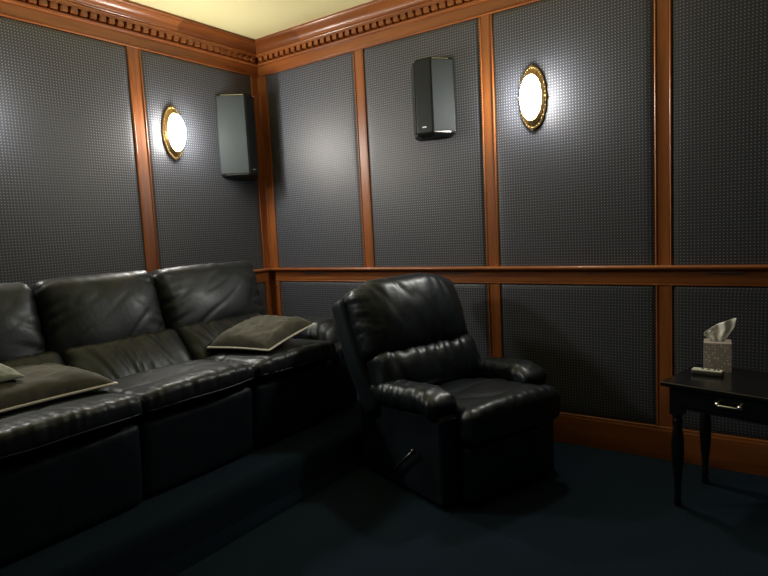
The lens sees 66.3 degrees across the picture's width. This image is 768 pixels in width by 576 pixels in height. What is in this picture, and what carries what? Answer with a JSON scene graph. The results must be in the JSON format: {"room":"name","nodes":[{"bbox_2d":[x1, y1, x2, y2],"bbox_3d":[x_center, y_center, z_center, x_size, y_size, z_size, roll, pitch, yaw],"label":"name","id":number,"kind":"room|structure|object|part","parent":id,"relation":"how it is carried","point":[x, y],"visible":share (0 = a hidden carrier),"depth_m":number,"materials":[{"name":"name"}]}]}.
{"room":"home theater","nodes":[
{"label":"home theater","id":0,"kind":"room"},
{"bbox_2d":[0,16,266,311],"bbox_3d":[-2.615,-0.201,2.584,0.166,2.925,5.920,1,7,35],"label":"wall","id":1,"kind":"structure","parent":0,"point":[70,198],"depth_m":3.64,"materials":[{"name":"black fabric"}]},
{"bbox_3d":[-1.983,-0.686,3.340,0.018,1.616,1.287,1,7,35],"label":"fabric panel","id":2,"kind":"part","parent":1,"relation":"part of","materials":[{"name":"grey fabric"}]},
{"bbox_2d":[66,0,182,31],"bbox_3d":[-2.795,-1.523,2.051,0.154,0.077,4.819,1,7,35],"label":"trim","id":3,"kind":"structure","parent":1,"relation":"attached to","point":[125,8],"depth_m":3.73,"materials":[{"name":"brown wood"}]},
{"bbox_2d":[0,0,257,76],"bbox_3d":[-2.594,-1.452,2.409,0.073,0.162,5.615,1,7,35],"label":"trim","id":4,"kind":"structure","parent":1,"relation":"attached to","point":[63,15],"depth_m":3.75,"materials":[{"name":"brown wood"}]},
{"bbox_2d":[126,46,159,272],"bbox_3d":[-1.592,-0.803,3.894,0.021,1.529,0.095,1,7,35],"label":"trim","id":5,"kind":"structure","parent":1,"relation":"attached to","point":[134,64],"depth_m":3.88,"materials":[{"name":"brown wood"}]},
{"bbox_2d":[162,105,185,160],"bbox_3d":[-1.416,-1.068,4.028,0.106,0.380,0.173,1,7,35],"label":"wall sconce","id":6,"kind":"object","parent":1,"relation":"attached to","point":[173,128],"visible":1,"depth_m":4.00,"materials":[{"name":"white glass"}]},
{"bbox_3d":[-1.287,-0.820,4.323,0.018,1.616,0.962,1,7,35],"label":"fabric panel","id":7,"kind":"part","parent":1,"relation":"part of","materials":[{"name":"grey fabric"}]},
{"bbox_2d":[177,17,255,53],"bbox_3d":[-1.183,-1.833,4.330,0.154,0.077,0.795,1,7,35],"label":"trim","id":8,"kind":"structure","parent":1,"relation":"attached to","point":[187,26],"depth_m":4.24,"materials":[{"name":"red wood"}]},
{"bbox_2d":[215,93,258,179],"bbox_3d":[-1.062,-1.145,4.474,0.168,0.620,0.360,1,7,35],"label":"wall speaker","id":9,"kind":"object","parent":1,"relation":"attached to","point":[236,125],"visible":1,"depth_m":4.39,"materials":[{"name":"black plastic"}]},
{"bbox_2d":[253,97,258,173],"bbox_3d":[-1.000,-1.166,4.562,0.012,0.570,0.201,-4,6,-14],"label":"grille","id":10,"kind":"object","parent":9,"relation":"attached to","point":[254,125],"depth_m":4.46,"materials":[{"name":"grey fabric"}]},
{"bbox_2d":[250,76,271,267],"bbox_3d":[-0.993,-0.918,4.740,0.021,1.529,0.082,1,7,35],"label":"trim","id":11,"kind":"structure","parent":1,"relation":"attached to","point":[254,83],"depth_m":4.74,"materials":[{"name":"brown wood"}]},
{"bbox_2d":[253,268,271,282],"bbox_3d":[-2.515,0.195,2.577,0.060,0.110,5.615,1,7,35],"label":"trim","id":12,"kind":"structure","parent":1,"relation":"attached to","point":[265,274],"depth_m":4.76,"materials":[{"name":"brown wood"}]},
{"bbox_3d":[-1.225,0.390,4.443,0.018,0.786,0.962,1,7,35],"label":"fabric panel","id":13,"kind":"part","parent":1,"relation":"part of","materials":[{"name":"grey fabric"}]},
{"bbox_2d":[264,281,274,314],"bbox_3d":[-0.929,0.338,4.865,0.021,0.792,0.082,1,7,35],"label":"trim","id":14,"kind":"structure","parent":1,"relation":"attached to","point":[269,295],"depth_m":4.83,"materials":[{"name":"brown wood"}]},
{"bbox_2d":[129,0,372,38],"bbox_3d":[-0.339,-1.620,0.781,5.900,0.120,5.900,1,7,35],"label":"ceiling","id":15,"kind":"structure","parent":0,"point":[254,19],"depth_m":3.92,"materials":[{"name":"beige paint"}]},
{"bbox_2d":[176,441,767,575],"bbox_3d":[-0.188,1.307,1.072,5.900,0.120,5.900,1,7,35],"label":"floor","id":16,"kind":"structure","parent":0,"point":[598,512],"depth_m":2.58,"materials":[{"name":"blue carpet"}]},
{"bbox_2d":[0,393,364,575],"bbox_3d":[-1.576,1.046,2.638,1.540,0.230,4.605,1,7,35],"label":"platform","id":17,"kind":"object","parent":16,"relation":"on","point":[170,531],"visible":0.35,"depth_m":2.56,"materials":[{"name":"blue carpet"}]},
{"bbox_2d":[0,260,356,565],"bbox_3d":[-1.242,0.398,2.958,1.093,0.952,2.500,1,7,35],"label":"sofa","id":18,"kind":"object","parent":17,"relation":"on","point":[179,409],"visible":0.87,"depth_m":2.77,"materials":[{"name":"black leather"}]},
{"bbox_2d":[0,282,44,361],"bbox_3d":[-1.876,0.231,2.496,0.333,0.462,0.766,1,7,35],"label":"cushion","id":19,"kind":"object","parent":18,"relation":"on","point":[22,306],"depth_m":2.66,"materials":[{"name":"black leather"}]},
{"bbox_2d":[0,351,64,367],"bbox_3d":[-1.666,0.471,2.482,0.288,0.305,0.655,1,7,35],"label":"lumbar cushion","id":20,"kind":"object","parent":18,"relation":"on","point":[21,358],"depth_m":2.62,"materials":[{"name":"black leather"}]},
{"bbox_2d":[0,363,117,414],"bbox_3d":[-1.517,0.411,2.409,0.481,0.142,0.636,1,7,35],"label":"throw pillow","id":21,"kind":"object","parent":18,"relation":"on","point":[45,383],"visible":0.95,"depth_m":2.36,"materials":[{"name":"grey fabric"}]},
{"bbox_2d":[0,363,24,381],"bbox_3d":[-1.688,0.315,2.233,0.391,0.126,0.420,1,7,31],"label":"throw pillow","id":22,"kind":"object","parent":21,"relation":"on","point":[7,373],"visible":1,"depth_m":2.28,"materials":[{"name":"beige fabric"}]},
{"bbox_2d":[0,390,141,460],"bbox_3d":[-1.421,0.513,2.336,0.666,0.124,0.657,1,7,35],"label":"seat cushion","id":23,"kind":"object","parent":18,"relation":"on","point":[35,428],"depth_m":2.18,"materials":[{"name":"black leather"}]},
{"bbox_3d":[-1.221,0.770,2.229,0.116,0.354,0.646,1,7,35],"label":"foot panel","id":24,"kind":"part","parent":18,"relation":"part of","materials":[{"name":"black leather"}]},
{"bbox_2d":[29,270,165,354],"bbox_3d":[-1.474,0.155,3.063,0.334,0.460,0.642,1,7,35],"label":"cushion","id":25,"kind":"object","parent":18,"relation":"on","point":[81,312],"depth_m":2.93,"materials":[{"name":"black leather"}]},
{"bbox_2d":[60,328,191,379],"bbox_3d":[-1.297,0.401,3.002,0.288,0.305,0.637,1,7,35],"label":"lumbar cushion","id":26,"kind":"object","parent":18,"relation":"on","point":[116,356],"depth_m":2.93,"materials":[{"name":"black leather"}]},
{"bbox_2d":[98,359,253,413],"bbox_3d":[-1.063,0.451,2.865,0.642,0.123,0.643,1,7,35],"label":"seat cushion","id":27,"kind":"object","parent":18,"relation":"on","point":[158,385],"depth_m":2.73,"materials":[{"name":"black leather"}]},
{"bbox_3d":[-0.869,0.699,2.762,0.116,0.354,0.631,1,7,35],"label":"foot panel","id":28,"kind":"part","parent":18,"relation":"part of","materials":[{"name":"black leather"}]},
{"bbox_2d":[150,260,267,331],"bbox_3d":[-1.081,0.079,3.622,0.331,0.460,0.753,1,7,35],"label":"cushion","id":29,"kind":"object","parent":18,"relation":"on","point":[190,296],"depth_m":3.47,"materials":[{"name":"black leather"}]},
{"bbox_2d":[177,312,260,359],"bbox_3d":[-0.933,0.330,3.519,0.286,0.305,0.638,1,7,35],"label":"lumbar cushion","id":30,"kind":"object","parent":18,"relation":"on","point":[196,335],"depth_m":3.33,"materials":[{"name":"black leather"}]},
{"bbox_2d":[207,315,314,351],"bbox_3d":[-0.694,0.246,3.363,0.419,0.156,0.464,0,6,25],"label":"throw pillow","id":31,"kind":"object","parent":18,"relation":"on","point":[261,332],"visible":1,"depth_m":3.23,"materials":[{"name":"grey fabric"}]},
{"bbox_2d":[206,338,335,378],"bbox_3d":[-0.698,0.380,3.380,0.640,0.122,0.644,1,7,35],"label":"seat cushion","id":32,"kind":"object","parent":18,"relation":"on","point":[293,353],"depth_m":3.18,"materials":[{"name":"black leather"}]},
{"bbox_3d":[-0.504,0.629,3.277,0.115,0.354,0.631,1,7,35],"label":"foot panel","id":33,"kind":"part","parent":18,"relation":"part of","materials":[{"name":"black leather"}]},
{"bbox_3d":[-0.539,0.575,3.853,0.740,0.320,0.240,1,7,35],"label":"arm","id":34,"kind":"part","parent":18,"relation":"part of","materials":[{"name":"black leather"}]},
{"bbox_2d":[332,273,560,506],"bbox_3d":[0.362,0.456,3.205,0.908,1.054,0.991,-7,7,-34],"label":"recliner","id":35,"kind":"object","parent":16,"relation":"on","point":[447,422],"visible":1,"depth_m":3.05,"materials":[{"name":"black leather"}]},
{"bbox_3d":[0.101,0.859,2.933,0.028,0.165,0.190,-6,7,-32],"label":"lever","id":36,"kind":"part","parent":35,"relation":"part of","materials":[{"name":"grey metal"}]},
{"bbox_2d":[343,273,467,361],"bbox_3d":[0.138,0.161,3.392,0.753,0.481,0.364,-7,7,-34],"label":"cushion","id":37,"kind":"object","parent":35,"relation":"on","point":[386,319],"depth_m":3.21,"materials":[{"name":"black leather"}]},
{"bbox_3d":[0.113,0.794,3.043,0.110,0.439,0.699,-7,7,-34],"label":"panel","id":38,"kind":"part","parent":35,"relation":"part of","materials":[{"name":"black leather"}]},
{"bbox_2d":[366,334,480,385],"bbox_3d":[0.237,0.446,3.324,0.740,0.302,0.272,-7,7,-34],"label":"lumbar cushion","id":39,"kind":"object","parent":35,"relation":"on","point":[440,360],"depth_m":3.19,"materials":[{"name":"black leather"}]},
{"bbox_2d":[438,377,560,444],"bbox_3d":[0.466,0.611,3.122,0.666,0.226,0.721,-7,7,-34],"label":"seat cushion","id":40,"kind":"object","parent":35,"relation":"on","point":[481,410],"depth_m":2.85,"materials":[{"name":"black leather"}]},
{"bbox_3d":[0.625,0.855,2.922,0.616,0.286,0.097,-7,7,-34],"label":"footrest panel","id":41,"kind":"part","parent":35,"relation":"part of","materials":[{"name":"black leather"}]},
{"bbox_3d":[0.678,0.726,3.433,0.110,0.439,0.699,-7,7,-34],"label":"panel","id":42,"kind":"part","parent":35,"relation":"part of","materials":[{"name":"black leather"}]},
{"bbox_2d":[660,364,767,505],"bbox_3d":[1.610,0.704,2.623,0.446,0.589,0.560,-8,8,-41],"label":"side table","id":43,"kind":"object","parent":16,"relation":"on","point":[741,394],"visible":1,"depth_m":2.61,"materials":[{"name":"black wood"}]},
{"bbox_3d":[1.343,0.722,2.688,0.055,0.567,0.055,-8,8,-41],"label":"leg","id":44,"kind":"part","parent":43,"relation":"part of","materials":[{"name":"black wood"}]},
{"bbox_3d":[1.585,0.688,2.900,0.055,0.567,0.055,-8,8,-41],"label":"leg","id":45,"kind":"part","parent":43,"relation":"part of","materials":[{"name":"black wood"}]},
{"bbox_2d":[691,367,723,376],"bbox_3d":[1.501,0.388,2.729,0.130,0.028,0.046,2,7,39],"label":"remote control","id":46,"kind":"object","parent":43,"relation":"on","point":[695,370],"visible":1,"depth_m":2.71,"materials":[{"name":"grey plastic"}]},
{"bbox_2d":[704,338,731,372],"bbox_3d":[1.592,0.320,2.807,0.115,0.138,0.115,0,7,29],"label":"tissue box","id":47,"kind":"object","parent":43,"relation":"on","point":[717,354],"visible":0.89,"depth_m":2.76,"materials":[{"name":"grey cardboard"}]},
{"bbox_2d":[704,318,736,340],"bbox_3d":[1.596,0.198,2.790,0.137,0.122,0.025,2,7,40],"label":"tissue","id":48,"kind":"object","parent":47,"relation":"in","point":[721,331],"visible":0.98,"depth_m":2.79,"materials":[{"name":"white paper"}]},
{"bbox_3d":[1.466,0.497,2.484,0.020,0.082,0.425,-8,8,-41],"label":"drawer","id":49,"kind":"part","parent":43,"relation":"part of","materials":[{"name":"black wood"}]},
{"bbox_3d":[1.445,0.498,2.466,0.036,0.025,0.111,-8,8,-41],"label":"handle","id":50,"kind":"part","parent":43,"relation":"part of","materials":[{"name":"silver metal"}]},
{"bbox_2d":[267,0,767,439],"bbox_3d":[1.388,-0.474,3.261,5.920,2.925,0.166,1,7,35],"label":"wall","id":51,"kind":"structure","parent":0,"point":[577,188],"depth_m":3.39,"materials":[{"name":"black fabric"}]},
{"bbox_2d":[258,76,278,267],"bbox_3d":[-0.928,-0.922,4.751,0.083,1.529,0.021,1,7,35],"label":"trim","id":52,"kind":"structure","parent":51,"relation":"attached to","point":[263,94],"depth_m":4.74,"materials":[{"name":"brown wood"}]},
{"bbox_2d":[255,27,299,53],"bbox_3d":[-0.843,-1.865,4.480,0.535,0.077,0.154,1,7,35],"label":"trim","id":53,"kind":"structure","parent":51,"relation":"attached to","point":[287,36],"depth_m":4.42,"materials":[{"name":"red wood"}]},
{"bbox_2d":[273,281,282,315],"bbox_3d":[-0.864,0.333,4.876,0.083,0.792,0.021,1,7,35],"label":"trim","id":54,"kind":"structure","parent":51,"relation":"attached to","point":[276,284],"depth_m":4.84,"materials":[{"name":"brown wood"}]},
{"bbox_3d":[-0.535,-0.874,4.477,0.885,1.616,0.018,1,7,35],"label":"fabric panel","id":55,"kind":"part","parent":51,"relation":"part of","materials":[{"name":"grey fabric"}]},
{"bbox_3d":[-0.473,0.336,4.597,0.885,0.786,0.018,1,7,35],"label":"fabric panel","id":56,"kind":"part","parent":51,"relation":"part of","materials":[{"name":"grey fabric"}]},
{"bbox_2d":[292,0,430,40],"bbox_3d":[1.451,-1.822,2.862,5.079,0.077,0.154,1,7,35],"label":"trim","id":57,"kind":"structure","parent":51,"relation":"attached to","point":[375,8],"depth_m":4.00,"materials":[{"name":"brown wood"}]},
{"bbox_2d":[353,49,374,266],"bbox_3d":[-0.141,-0.908,4.196,0.089,1.529,0.021,1,7,35],"label":"trim","id":58,"kind":"structure","parent":51,"relation":"attached to","point":[358,56],"depth_m":4.19,"materials":[{"name":"brown wood"}]},
{"bbox_2d":[256,0,540,76],"bbox_3d":[1.262,-1.714,3.061,5.615,0.162,0.073,1,7,35],"label":"trim","id":59,"kind":"structure","parent":51,"relation":"attached to","point":[427,16],"depth_m":3.97,"materials":[{"name":"brown wood"}]},
{"bbox_3d":[0.257,-0.859,3.918,0.892,1.616,0.018,1,7,35],"label":"fabric panel","id":60,"kind":"part","parent":51,"relation":"part of","materials":[{"name":"grey fabric"}]},
{"bbox_2d":[411,57,455,140],"bbox_3d":[0.285,-1.207,3.762,0.308,0.487,0.130,1,7,35],"label":"wall speaker","id":61,"kind":"object","parent":51,"relation":"attached to","point":[433,96],"visible":1,"depth_m":3.70,"materials":[{"name":"black plastic"}]},
{"bbox_2d":[411,63,416,135],"bbox_3d":[0.198,-1.218,3.822,0.012,0.437,0.144,-3,6,-3],"label":"grille","id":62,"kind":"object","parent":61,"relation":"attached to","point":[414,65],"depth_m":3.76,"materials":[{"name":"grey fabric"}]},
{"bbox_2d":[431,59,454,129],"bbox_3d":[0.370,-1.215,3.701,0.144,0.437,0.012,-5,6,-17],"label":"grille","id":63,"kind":"object","parent":61,"relation":"attached to","point":[442,70],"depth_m":3.69,"materials":[{"name":"grey fabric"}]},
{"bbox_3d":[0.320,0.351,4.039,0.892,0.786,0.017,1,7,35],"label":"fabric panel","id":64,"kind":"part","parent":51,"relation":"part of","materials":[{"name":"grey fabric"}]},
{"bbox_2d":[478,14,499,265],"bbox_3d":[0.652,-0.893,3.637,0.085,1.529,0.021,1,7,35],"label":"trim","id":65,"kind":"structure","parent":51,"relation":"attached to","point":[485,22],"depth_m":3.63,"materials":[{"name":"brown wood"}]},
{"bbox_2d":[488,283,502,357],"bbox_3d":[0.718,0.363,3.760,0.085,0.792,0.021,1,7,35],"label":"trim","id":66,"kind":"structure","parent":51,"relation":"attached to","point":[494,290],"depth_m":3.74,"materials":[{"name":"brown wood"}]},
{"bbox_2d":[271,264,767,286],"bbox_3d":[1.350,-0.068,3.230,5.615,0.110,0.060,1,7,35],"label":"trim","id":67,"kind":"structure","parent":51,"relation":"attached to","point":[651,275],"depth_m":3.44,"materials":[{"name":"brown wood"}]},
{"bbox_2d":[518,65,546,130],"bbox_3d":[0.842,-1.104,3.396,0.173,0.380,0.106,1,7,35],"label":"wall sconce","id":68,"kind":"object","parent":51,"relation":"attached to","point":[532,99],"visible":1,"depth_m":3.38,"materials":[{"name":"white glass"}]},
{"bbox_3d":[1.056,-0.844,3.355,0.910,1.616,0.017,1,7,35],"label":"fabric panel","id":69,"kind":"part","parent":51,"relation":"part of","materials":[{"name":"grey fabric"}]},
{"bbox_3d":[1.119,0.366,3.475,0.910,0.786,0.018,1,7,35],"label":"fabric panel","id":70,"kind":"part","parent":51,"relation":"part of","materials":[{"name":"grey fabric"}]},
{"bbox_2d":[553,412,767,476],"bbox_3d":[1.406,0.848,3.334,5.615,0.182,0.027,1,7,35],"label":"baseboard","id":71,"kind":"structure","parent":51,"relation":"attached to","point":[727,452],"depth_m":3.25,"materials":[{"name":"brown wood"}]},
{"bbox_2d":[654,0,671,264],"bbox_3d":[1.458,-0.878,3.069,0.082,1.529,0.021,1,7,35],"label":"trim","id":72,"kind":"structure","parent":51,"relation":"attached to","point":[662,9],"depth_m":3.07,"materials":[{"name":"brown wood"}]},
{"bbox_2d":[656,285,672,427],"bbox_3d":[1.524,0.378,3.192,0.082,0.792,0.021,1,7,35],"label":"trim","id":73,"kind":"structure","parent":51,"relation":"attached to","point":[664,294],"depth_m":3.18,"materials":[{"name":"brown wood"}]},
{"bbox_3d":[1.861,-0.829,2.788,0.911,1.616,0.017,1,7,35],"label":"fabric panel","id":74,"kind":"part","parent":51,"relation":"part of","materials":[{"name":"grey fabric"}]},
{"bbox_3d":[1.923,0.381,2.908,0.911,0.786,0.018,1,7,35],"label":"fabric panel","id":75,"kind":"part","parent":51,"relation":"part of","materials":[{"name":"grey fabric"}]}
]}

